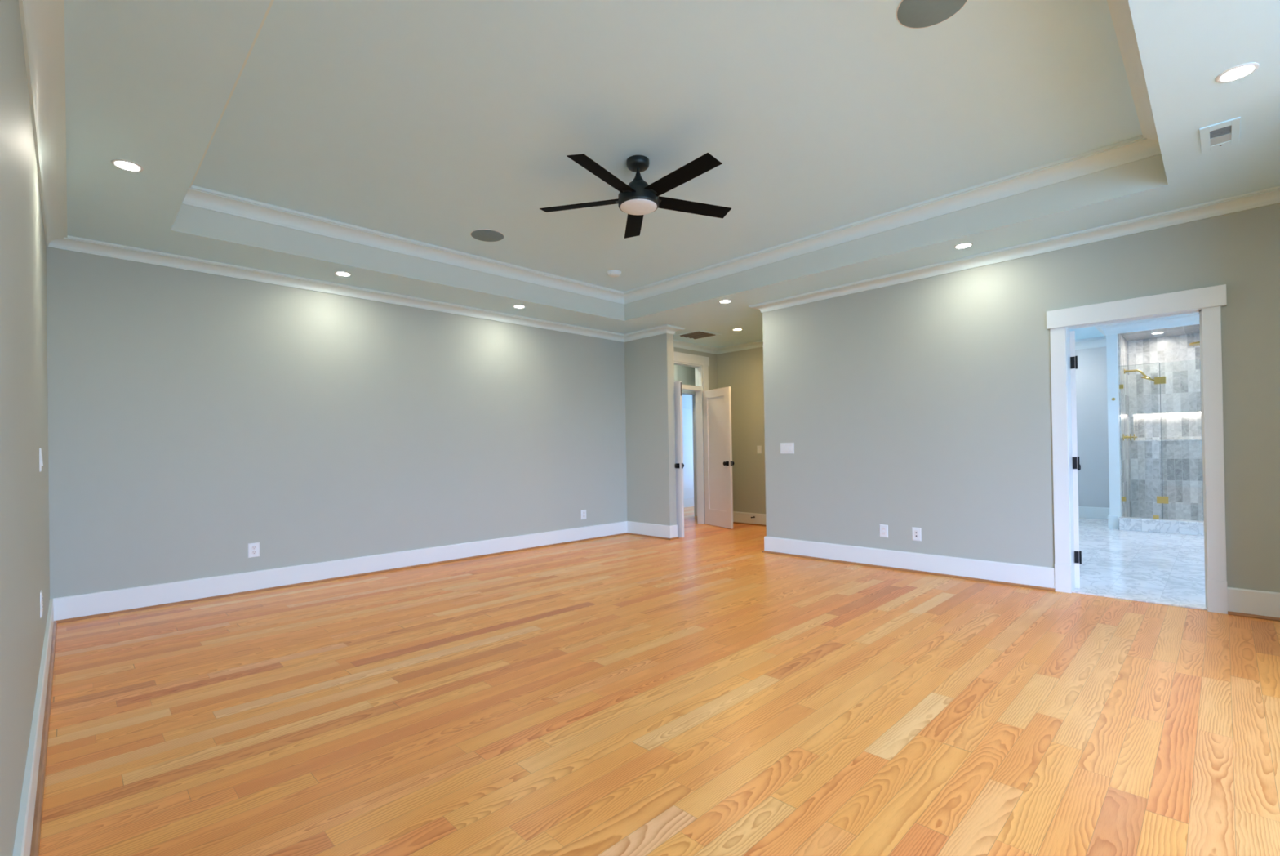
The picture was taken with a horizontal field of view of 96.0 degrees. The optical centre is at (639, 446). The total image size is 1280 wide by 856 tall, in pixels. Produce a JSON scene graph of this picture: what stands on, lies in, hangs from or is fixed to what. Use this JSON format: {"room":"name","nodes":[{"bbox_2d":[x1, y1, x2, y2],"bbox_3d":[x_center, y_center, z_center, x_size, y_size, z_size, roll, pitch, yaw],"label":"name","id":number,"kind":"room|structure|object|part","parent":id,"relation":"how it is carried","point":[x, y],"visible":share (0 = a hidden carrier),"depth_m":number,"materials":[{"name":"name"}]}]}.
{"room":"empty bedroom","nodes":[
{"label":"empty bedroom","id":0,"kind":"room"},
{"bbox_2d":[0,0,49,855],"bbox_3d":[-0.163,-0.214,-0.106,0.160,2.740,11.900,-1,0,-45],"label":"wall","id":1,"kind":"structure","parent":0,"point":[24,548],"depth_m":1.74,"materials":[{"name":"grey paint"}]},
{"bbox_2d":[12,598,53,855],"bbox_3d":[-0.079,1.066,-0.051,0.018,0.177,11.600,-1,0,-45],"label":"baseboard","id":2,"kind":"structure","parent":1,"relation":"attached to","point":[22,845],"depth_m":1.95,"materials":[{"name":"white paint"}]},
{"bbox_2d":[39,448,43,471],"bbox_3d":[-3.022,0.064,2.912,0.012,0.118,0.074,-1,0,-45],"label":"light switch","id":3,"kind":"object","parent":1,"relation":"attached to","point":[41,463],"visible":1,"depth_m":2.88,"materials":[{"name":"white plastic"}]},
{"bbox_3d":[-3.024,0.064,2.910,0.006,0.118,0.074,-1,0,-45],"label":"plate","id":4,"kind":"part","parent":3,"relation":"part of","materials":[{"name":"white plastic"}]},
{"bbox_2d":[40,589,43,617],"bbox_3d":[-2.929,0.765,2.824,0.009,0.122,0.084,-1,0,-45],"label":"wall outlet","id":5,"kind":"object","parent":1,"relation":"attached to","point":[41,590],"visible":0.99,"depth_m":2.79,"materials":[{"name":"white plastic"}]},
{"bbox_2d":[17,0,66,246],"bbox_3d":[-0.090,-1.546,-0.005,0.107,0.077,11.600,-1,0,-45],"label":"trim","id":6,"kind":"structure","parent":1,"relation":"attached to","point":[42,21],"depth_m":2.48,"materials":[{"name":"white paint"}]},
{"bbox_2d":[30,620,57,855],"bbox_3d":[-0.059,1.145,-0.045,0.017,0.020,11.582,-1,0,-45],"label":"trim","id":7,"kind":"structure","parent":1,"relation":"attached to","point":[35,842],"depth_m":2.17,"materials":[{"name":"brown wood"}]},
{"bbox_2d":[46,246,626,598],"bbox_3d":[-2.242,-0.147,6.098,5.604,2.740,0.150,-1,0,-45],"label":"wall","id":8,"kind":"structure","parent":0,"point":[195,418],"depth_m":5.14,"materials":[{"name":"grey paint"}]},
{"bbox_2d":[248,542,259,557],"bbox_3d":[-3.295,0.877,4.923,0.084,0.122,0.009,-1,0,-45],"label":"wall outlet","id":9,"kind":"object","parent":8,"relation":"attached to","point":[253,548],"visible":1,"depth_m":4.92,"materials":[{"name":"white plastic"}]},
{"bbox_2d":[48,235,624,342],"bbox_3d":[-2.173,-1.480,6.014,5.604,0.077,0.107,-1,0,-45],"label":"trim","id":10,"kind":"structure","parent":8,"relation":"attached to","point":[70,242],"depth_m":5.14,"materials":[{"name":"white paint"}]},
{"bbox_2d":[52,520,627,620],"bbox_3d":[-2.162,1.133,6.031,5.604,0.177,0.018,-1,0,-45],"label":"baseboard","id":11,"kind":"structure","parent":8,"relation":"attached to","point":[96,602],"depth_m":5.12,"materials":[{"name":"white paint"}]},
{"bbox_2d":[55,532,627,622],"bbox_3d":[-2.148,1.212,6.018,5.568,0.020,0.017,-1,0,-45],"label":"trim","id":12,"kind":"structure","parent":8,"relation":"attached to","point":[62,620],"depth_m":5.13,"materials":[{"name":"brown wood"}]},
{"bbox_2d":[581,509,586,519],"bbox_3d":[-0.726,0.871,7.462,0.084,0.122,0.009,-1,0,-45],"label":"wall outlet","id":13,"kind":"object","parent":8,"relation":"attached to","point":[583,511],"visible":1,"depth_m":7.46,"materials":[{"name":"white plastic"}]},
{"bbox_2d":[39,506,1279,855],"bbox_3d":[3.295,1.184,4.511,11.580,0.120,13.650,-1,0,-45],"label":"floor","id":14,"kind":"structure","parent":0,"point":[704,691],"depth_m":2.53,"materials":[{"name":"orange wood"}]},
{"bbox_2d":[64,0,1279,347],"bbox_3d":[3.246,-1.832,4.527,11.580,0.433,13.650,-1,0,-45],"label":"ceiling","id":15,"kind":"structure","parent":0,"point":[437,122],"depth_m":3.30,"materials":[{"name":"paint"}]},
{"bbox_2d":[111,159,143,171],"bbox_3d":[-2.774,-1.522,3.121,0.132,0.005,0.132,-1,0,-45],"label":"recessed light","id":16,"kind":"object","parent":15,"relation":"in","point":[123,164],"visible":1,"depth_m":3.11,"materials":[{"name":"white plastic"}]},
{"bbox_2d":[189,0,274,187],"bbox_3d":[-1.510,-1.807,2.306,0.103,0.111,4.913,-1,0,-45],"label":"trim","id":17,"kind":"structure","parent":15,"relation":"attached to","point":[272,1],"depth_m":2.89,"materials":[{"name":"white paint"}]},
{"bbox_2d":[334,271,351,275],"bbox_3d":[-2.597,-1.514,5.043,0.132,0.005,0.132,-1,0,-45],"label":"recessed light","id":18,"kind":"object","parent":15,"relation":"in","point":[338,273],"visible":1,"depth_m":5.04,"materials":[{"name":"white plastic"}]},
{"bbox_2d":[182,185,624,304],"bbox_3d":[-1.696,-1.787,5.502,4.330,0.111,0.103,-1,0,-45],"label":"trim","id":19,"kind":"structure","parent":15,"relation":"attached to","point":[196,196],"depth_m":4.95,"materials":[{"name":"white paint"}]},
{"bbox_2d":[470,228,504,241],"bbox_3d":[-1.333,-1.847,5.041,0.286,0.008,0.286,-1,0,-45],"label":"ceiling speaker","id":20,"kind":"object","parent":15,"relation":"attached to","point":[486,235],"visible":1,"depth_m":5.03,"materials":[{"name":"grey"}]},
{"bbox_2d":[513,304,525,307],"bbox_3d":[-1.315,-1.529,6.278,0.132,0.005,0.132,-1,0,-45],"label":"recessed light","id":21,"kind":"object","parent":15,"relation":"in","point":[517,305],"visible":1,"depth_m":6.27,"materials":[{"name":"white"}]},
{"bbox_2d":[607,270,621,276],"bbox_3d":[-0.275,-1.841,6.145,0.152,0.042,0.152,-1,0,-45],"label":"smoke detector","id":22,"kind":"object","parent":15,"relation":"attached to","point":[611,273],"visible":1,"depth_m":6.10,"materials":[{"name":"white plastic"}]},
{"bbox_2d":[539,152,731,238],"bbox_3d":[0.006,-1.721,3.751,1.312,0.317,1.278,-1,0,-45],"label":"ceiling fan","id":23,"kind":"object","parent":15,"relation":"hanging from","point":[637,199],"visible":1,"depth_m":3.71,"materials":[{"name":"black metal"}]},
{"bbox_3d":[-0.388,-1.622,3.875,0.568,0.028,0.121,-1,0,14],"label":"blade","id":24,"kind":"part","parent":23,"relation":"part of","materials":[{"name":"black wood"}]},
{"bbox_3d":[-0.213,-1.627,3.453,0.121,0.028,0.568,-1,0,32],"label":"blade","id":25,"kind":"part","parent":23,"relation":"part of","materials":[{"name":"black wood"}]},
{"bbox_3d":[-0.040,-1.627,4.172,0.121,0.028,0.568,-1,0,-4],"label":"blade","id":26,"kind":"part","parent":23,"relation":"part of","materials":[{"name":"black wood"}]},
{"bbox_3d":[0.242,-1.635,3.489,0.121,0.028,0.568,-1,0,-40],"label":"blade","id":27,"kind":"part","parent":23,"relation":"part of","materials":[{"name":"black wood"}]},
{"bbox_3d":[0.350,-1.634,3.933,0.568,0.028,0.121,-1,0,-22],"label":"blade","id":28,"kind":"part","parent":23,"relation":"part of","materials":[{"name":"black wood"}]},
{"bbox_2d":[674,329,721,339],"bbox_3d":[0.798,-1.550,7.997,0.470,0.013,0.470,-1,0,-45],"label":"ceiling vent","id":29,"kind":"object","parent":15,"relation":"in","point":[700,334],"visible":1,"depth_m":7.97,"materials":[{"name":"metal"}]},
{"bbox_2d":[719,299,731,302],"bbox_3d":[0.916,-1.566,6.205,0.132,0.005,0.132,-1,0,-45],"label":"recessed light","id":30,"kind":"object","parent":15,"relation":"in","point":[722,300],"visible":1,"depth_m":6.20,"materials":[{"name":"white plastic"}]},
{"bbox_2d":[732,328,742,330],"bbox_3d":[1.296,-1.564,7.670,0.132,0.005,0.132,-1,0,-45],"label":"recessed light","id":31,"kind":"object","parent":15,"relation":"in","point":[735,329],"visible":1,"depth_m":7.66,"materials":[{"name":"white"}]},
{"bbox_2d":[623,134,1161,304],"bbox_3d":[1.496,-1.840,5.277,0.103,0.111,4.913,-1,0,-45],"label":"trim","id":32,"kind":"structure","parent":15,"relation":"attached to","point":[1138,148],"depth_m":4.50,"materials":[{"name":"white paint"}]},
{"bbox_2d":[896,0,968,28],"bbox_3d":[1.258,-1.904,2.480,0.286,0.008,0.286,-1,0,-45],"label":"ceiling speaker","id":33,"kind":"object","parent":15,"relation":"attached to","point":[913,14],"visible":1,"depth_m":2.52,"materials":[{"name":"grey"}]},
{"bbox_2d":[954,242,973,248],"bbox_3d":[2.575,-1.602,4.590,0.132,0.005,0.132,-1,0,-45],"label":"recessed light","id":34,"kind":"object","parent":15,"relation":"in","point":[965,245],"visible":1,"depth_m":4.58,"materials":[{"name":"white plastic"}]},
{"bbox_2d":[1106,0,1158,141],"bbox_3d":[1.683,-1.861,2.081,4.330,0.111,0.103,-1,0,-45],"label":"trim","id":35,"kind":"structure","parent":15,"relation":"attached to","point":[1120,12],"depth_m":2.85,"materials":[{"name":"white paint"}]},
{"bbox_2d":[1199,116,1240,153],"bbox_3d":[3.013,-1.615,2.998,0.344,0.010,0.144,-1,0,-45],"label":"ceiling vent","id":36,"kind":"object","parent":15,"relation":"in","point":[1226,133],"visible":1,"depth_m":2.99,"materials":[{"name":"paint"}]},
{"bbox_3d":[2.977,-1.618,2.958,0.108,0.003,0.078,-1,0,-45],"label":"panel","id":37,"kind":"part","parent":36,"relation":"part of","materials":[{"name":"grey"}]},
{"bbox_2d":[1215,62,1259,83],"bbox_3d":[2.576,-1.613,2.490,0.132,0.005,0.132,-1,0,-45],"label":"recessed light","id":38,"kind":"object","parent":15,"relation":"in","point":[1238,72],"visible":1,"depth_m":2.49,"materials":[{"name":"white plastic"}]},
{"bbox_2d":[674,364,695,395],"bbox_3d":[0.993,-0.178,10.033,4.270,2.740,0.100,-1,0,-45],"label":"wall","id":39,"kind":"structure","parent":0,"point":[684,374],"depth_m":9.76,"materials":[{"name":"grey paint"}]},
{"bbox_2d":[681,394,693,497],"bbox_3d":[0.536,-0.168,10.531,4.320,2.740,1.250,-1,0,-45],"label":"wall","id":40,"kind":"structure","parent":0,"point":[687,426],"depth_m":11.62,"materials":[{"name":"white paint"}]},
{"bbox_2d":[682,404,693,506],"bbox_3d":[0.161,0.189,10.808,4.170,2.040,0.018,-1,0,-45],"label":"trim","id":41,"kind":"structure","parent":40,"relation":"attached to","point":[688,502],"depth_m":11.59,"materials":[{"name":"white paint"}]},
{"bbox_2d":[716,346,765,513],"bbox_3d":[2.065,-0.205,8.450,0.130,2.740,2.200,-1,0,-45],"label":"wall","id":42,"kind":"structure","parent":0,"point":[742,371],"depth_m":8.80,"materials":[{"name":"grey paint"}]},
{"bbox_2d":[733,511,766,524],"bbox_3d":[1.907,1.079,8.357,0.245,0.177,2.070,-1,0,-45],"label":"baseboard","id":43,"kind":"structure","parent":42,"relation":"attached to","point":[740,517],"depth_m":8.75,"materials":[{"name":"white paint"}]},
{"bbox_2d":[733,521,766,525],"bbox_3d":[1.908,1.157,8.344,0.227,0.020,2.052,-1,0,-45],"label":"trim","id":44,"kind":"structure","parent":42,"relation":"attached to","point":[733,522],"depth_m":8.73,"materials":[{"name":"brown wood"}]},
{"bbox_2d":[756,445,761,453],"bbox_3d":[1.783,0.036,8.637,0.012,0.118,0.074,-1,0,-45],"label":"light switch","id":45,"kind":"object","parent":42,"relation":"attached to","point":[758,447],"visible":1,"depth_m":8.63,"materials":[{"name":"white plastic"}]},
{"bbox_2d":[624,202,1279,592],"bbox_3d":[2.046,-0.218,5.837,0.130,2.740,6.550,-1,0,-45],"label":"wall","id":46,"kind":"structure","parent":0,"point":[924,403],"depth_m":4.99,"materials":[{"name":"grey paint"}]},
{"bbox_2d":[626,520,677,537],"bbox_3d":[0.152,1.105,7.756,0.148,0.177,0.818,-1,0,-45],"label":"baseboard","id":47,"kind":"structure","parent":46,"relation":"attached to","point":[645,528],"depth_m":7.63,"materials":[{"name":"white paint"}]},
{"bbox_2d":[627,532,679,539],"bbox_3d":[0.160,1.183,7.737,0.165,0.020,0.817,-1,0,-45],"label":"trim","id":48,"kind":"structure","parent":46,"relation":"attached to","point":[636,534],"depth_m":7.60,"materials":[{"name":"brown wood"}]},
{"bbox_2d":[623,324,684,342],"bbox_3d":[0.147,-1.508,7.745,0.344,0.077,0.907,-1,0,-45],"label":"trim","id":49,"kind":"structure","parent":46,"relation":"attached to","point":[670,329],"depth_m":7.57,"materials":[{"name":"white paint"}]},
{"bbox_2d":[674,381,684,537],"bbox_3d":[0.320,0.162,7.774,0.170,2.040,0.673,-1,0,-45],"label":"door","id":50,"kind":"structure","parent":46,"relation":"in","point":[679,464],"depth_m":7.55,"materials":[{"name":"white paint"}]},
{"bbox_3d":[0.472,0.244,7.548,0.067,0.064,0.064,-1,0,-45],"label":"knob","id":51,"kind":"part","parent":50,"relation":"part of","materials":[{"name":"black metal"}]},
{"bbox_2d":[673,346,717,524],"bbox_3d":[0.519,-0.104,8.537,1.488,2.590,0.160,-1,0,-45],"label":"door frame","id":52,"kind":"structure","parent":46,"relation":"attached to","point":[698,388],"depth_m":8.93,"materials":[{"name":"white paint"}]},
{"bbox_2d":[673,339,763,354],"bbox_3d":[1.340,-1.527,7.853,1.720,0.077,2.070,-1,0,-45],"label":"trim","id":53,"kind":"structure","parent":46,"relation":"attached to","point":[678,344],"depth_m":8.78,"materials":[{"name":"white paint"}]},
{"bbox_2d":[702,386,733,528],"bbox_3d":[1.156,0.153,8.581,0.170,2.040,0.688,-1,0,-27],"label":"door","id":54,"kind":"structure","parent":46,"relation":"in","point":[717,402],"depth_m":8.55,"materials":[{"name":"white paint"}]},
{"bbox_3d":[1.235,0.235,8.312,0.067,0.064,0.064,-1,0,-27],"label":"knob","id":55,"kind":"part","parent":54,"relation":"part of","materials":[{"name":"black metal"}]},
{"bbox_2d":[780,442,794,453],"bbox_3d":[1.581,0.011,6.210,0.012,0.118,0.166,-1,0,-45],"label":"light switch","id":56,"kind":"object","parent":46,"relation":"attached to","point":[785,447],"visible":1,"depth_m":6.20,"materials":[{"name":"white plastic"}]},
{"bbox_2d":[879,524,888,537],"bbox_3d":[2.314,0.795,5.478,0.010,0.120,0.080,-1,0,-45],"label":"wall plate","id":57,"kind":"object","parent":46,"relation":"attached to","point":[883,529],"visible":1,"depth_m":5.47,"materials":[{"name":"white plastic"}]},
{"bbox_2d":[762,550,1055,591],"bbox_3d":[2.357,1.135,5.512,0.165,0.020,2.678,-1,0,-45],"label":"trim","id":58,"kind":"structure","parent":46,"relation":"attached to","point":[764,551],"depth_m":5.21,"materials":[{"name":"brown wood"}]},
{"bbox_2d":[764,535,1054,587],"bbox_3d":[2.368,1.056,5.513,0.148,0.177,2.661,-1,0,-45],"label":"baseboard","id":59,"kind":"structure","parent":46,"relation":"attached to","point":[1038,575],"depth_m":5.22,"materials":[{"name":"white paint"}]},
{"bbox_2d":[911,526,921,541],"bbox_3d":[2.523,0.793,5.264,0.013,0.120,0.080,-1,0,-45],"label":"wall plate","id":60,"kind":"object","parent":46,"relation":"attached to","point":[916,531],"visible":1,"depth_m":5.26,"materials":[{"name":"white plastic"}]},
{"bbox_2d":[748,186,1279,312],"bbox_3d":[2.792,-1.567,4.991,0.237,0.077,4.257,-1,0,-45],"label":"trim","id":61,"kind":"structure","parent":46,"relation":"attached to","point":[1270,196],"depth_m":4.48,"materials":[{"name":"white paint"}]},
{"bbox_2d":[1070,330,1081,588],"bbox_3d":[3.626,0.097,4.851,0.170,2.030,0.759,-1,0,33],"label":"door","id":62,"kind":"structure","parent":46,"relation":"in","point":[1073,359],"depth_m":4.54,"materials":[{"name":"white paint"}]},
{"bbox_2d":[1046,284,1227,613],"bbox_3d":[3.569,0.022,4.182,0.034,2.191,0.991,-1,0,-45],"label":"trim","id":63,"kind":"structure","parent":46,"relation":"attached to","point":[1210,300],"depth_m":3.99,"materials":[{"name":"white paint"}]},
{"bbox_2d":[1071,587,1207,609],"bbox_3d":[3.654,1.111,4.243,0.145,0.012,0.747,-1,0,-45],"label":"threshold","id":64,"kind":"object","parent":46,"relation":"attached to","point":[1104,593],"depth_m":4.20,"materials":[{"name":"white stone"}]},
{"bbox_2d":[1226,586,1279,617],"bbox_3d":[4.119,1.018,3.649,0.018,0.177,0.562,-1,0,-45],"label":"baseboard","id":65,"kind":"structure","parent":46,"relation":"attached to","point":[1255,602],"depth_m":3.76,"materials":[{"name":"white paint"}]},
{"bbox_2d":[1227,610,1279,621],"bbox_3d":[4.107,1.096,3.636,0.017,0.020,0.562,-1,0,-45],"label":"trim","id":66,"kind":"structure","parent":46,"relation":"attached to","point":[1235,613],"depth_m":3.75,"materials":[{"name":"brown wood"}]},
{"bbox_2d":[1075,346,1109,507],"bbox_3d":[7.364,-0.292,8.436,0.150,2.740,5.270,-1,0,-45],"label":"wall","id":67,"kind":"structure","parent":0,"point":[1091,395],"depth_m":8.80,"materials":[{"name":"paint"}]},
{"bbox_2d":[1106,333,1121,516],"bbox_3d":[7.680,-0.304,7.192,1.150,2.740,2.755,-1,0,-45],"label":"wall","id":68,"kind":"structure","parent":0,"point":[1112,340],"depth_m":7.73,"materials":[{"name":"white paint"}]},
{"bbox_2d":[1078,506,1119,528],"bbox_3d":[5.971,1.016,8.923,1.168,0.177,2.340,-1,0,-45],"label":"baseboard","id":69,"kind":"structure","parent":68,"relation":"attached to","point":[1086,512],"depth_m":8.73,"materials":[{"name":"white paint"}]},
{"bbox_2d":[1075,312,1199,349],"bbox_3d":[6.832,-1.585,7.960,1.257,0.139,5.000,-1,0,-45],"label":"trim","id":70,"kind":"structure","parent":68,"relation":"attached to","point":[1191,318],"depth_m":7.53,"materials":[{"name":"white paint"}]},
{"bbox_2d":[1124,368,1154,381],"bbox_3d":[6.920,-0.999,7.989,0.156,0.205,0.323,-1,0,-45],"label":"showerhead","id":71,"kind":"object","parent":68,"relation":"attached to","point":[1144,376],"visible":0.98,"depth_m":7.96,"materials":[{"name":"gold metal"}]},
{"bbox_3d":[6.894,-1.016,8.015,0.027,0.126,0.241,-1,0,-45],"label":"arm","id":72,"kind":"part","parent":71,"relation":"part of","materials":[{"name":"gold metal"}]},
{"bbox_2d":[1118,516,1204,535],"bbox_3d":[7.321,0.990,6.738,0.180,0.160,2.655,-1,0,-45],"label":"shower curb","id":73,"kind":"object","parent":68,"relation":"attached to","point":[1131,523],"depth_m":7.32,"materials":[{"name":"white stone"}]},
{"bbox_2d":[1119,362,1163,519],"bbox_3d":[6.537,-0.077,7.533,0.018,2.007,0.404,-1,0,-45],"label":"glass wall","id":74,"kind":"structure","parent":73,"relation":"on","point":[1121,386],"depth_m":7.42,"materials":[{"name":"clear glass"}]},
{"bbox_2d":[1154,359,1203,520],"bbox_3d":[6.791,-0.086,7.276,0.020,1.995,0.428,-1,0,-45],"label":"shower door","id":75,"kind":"structure","parent":74,"relation":"attached to","point":[1161,380],"depth_m":7.38,"materials":[{"name":"clear glass"}]},
{"bbox_2d":[1117,333,1130,516],"bbox_3d":[6.832,-0.230,8.122,1.050,2.630,0.012,-1,0,-45],"label":"wall","id":76,"kind":"structure","parent":0,"point":[1122,342],"depth_m":8.02,"materials":[{"name":"white tile"}]},
{"bbox_2d":[1123,433,1133,439],"bbox_3d":[6.668,-0.138,7.870,0.092,0.092,0.112,-1,0,-45],"label":"shower valve","id":77,"kind":"object","parent":76,"relation":"attached to","point":[1130,436],"visible":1,"depth_m":7.86,"materials":[{"name":"gold metal"}]},
{"bbox_2d":[1120,324,1199,341],"bbox_3d":[7.699,-1.570,7.158,1.150,0.012,2.642,-1,0,-45],"label":"ceiling","id":78,"kind":"structure","parent":0,"point":[1190,329],"depth_m":7.84,"materials":[{"name":"white paint"}]},
{"bbox_2d":[1189,341,1199,345],"bbox_3d":[7.322,-1.449,7.506,0.254,0.214,0.254,-1,0,-45],"label":"shower head","id":79,"kind":"object","parent":78,"relation":"attached to","point":[1197,343],"visible":0.18,"depth_m":7.52},
{"bbox_2d":[1127,333,1204,520],"bbox_3d":[8.098,-0.254,7.516,0.100,2.630,2.630,-1,0,-45],"label":"wall","id":80,"kind":"structure","parent":0,"point":[1182,462],"depth_m":8.14,"materials":[{"name":"grey tile"}]},
{"bbox_2d":[1133,411,1200,415],"bbox_3d":[8.019,-0.485,7.621,0.038,0.014,2.265,-1,0,-45],"label":"led strip","id":81,"kind":"object","parent":80,"relation":"attached to","point":[1197,411],"visible":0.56,"depth_m":8.16,"materials":[{"name":"white"}]},
{"bbox_2d":[1133,438,1201,441],"bbox_3d":[8.007,-0.110,7.598,0.098,0.019,2.280,-1,0,-45],"label":"trim","id":82,"kind":"structure","parent":80,"relation":"attached to","point":[1201,438],"depth_m":8.11,"materials":[{"name":"white stone"}]}
]}

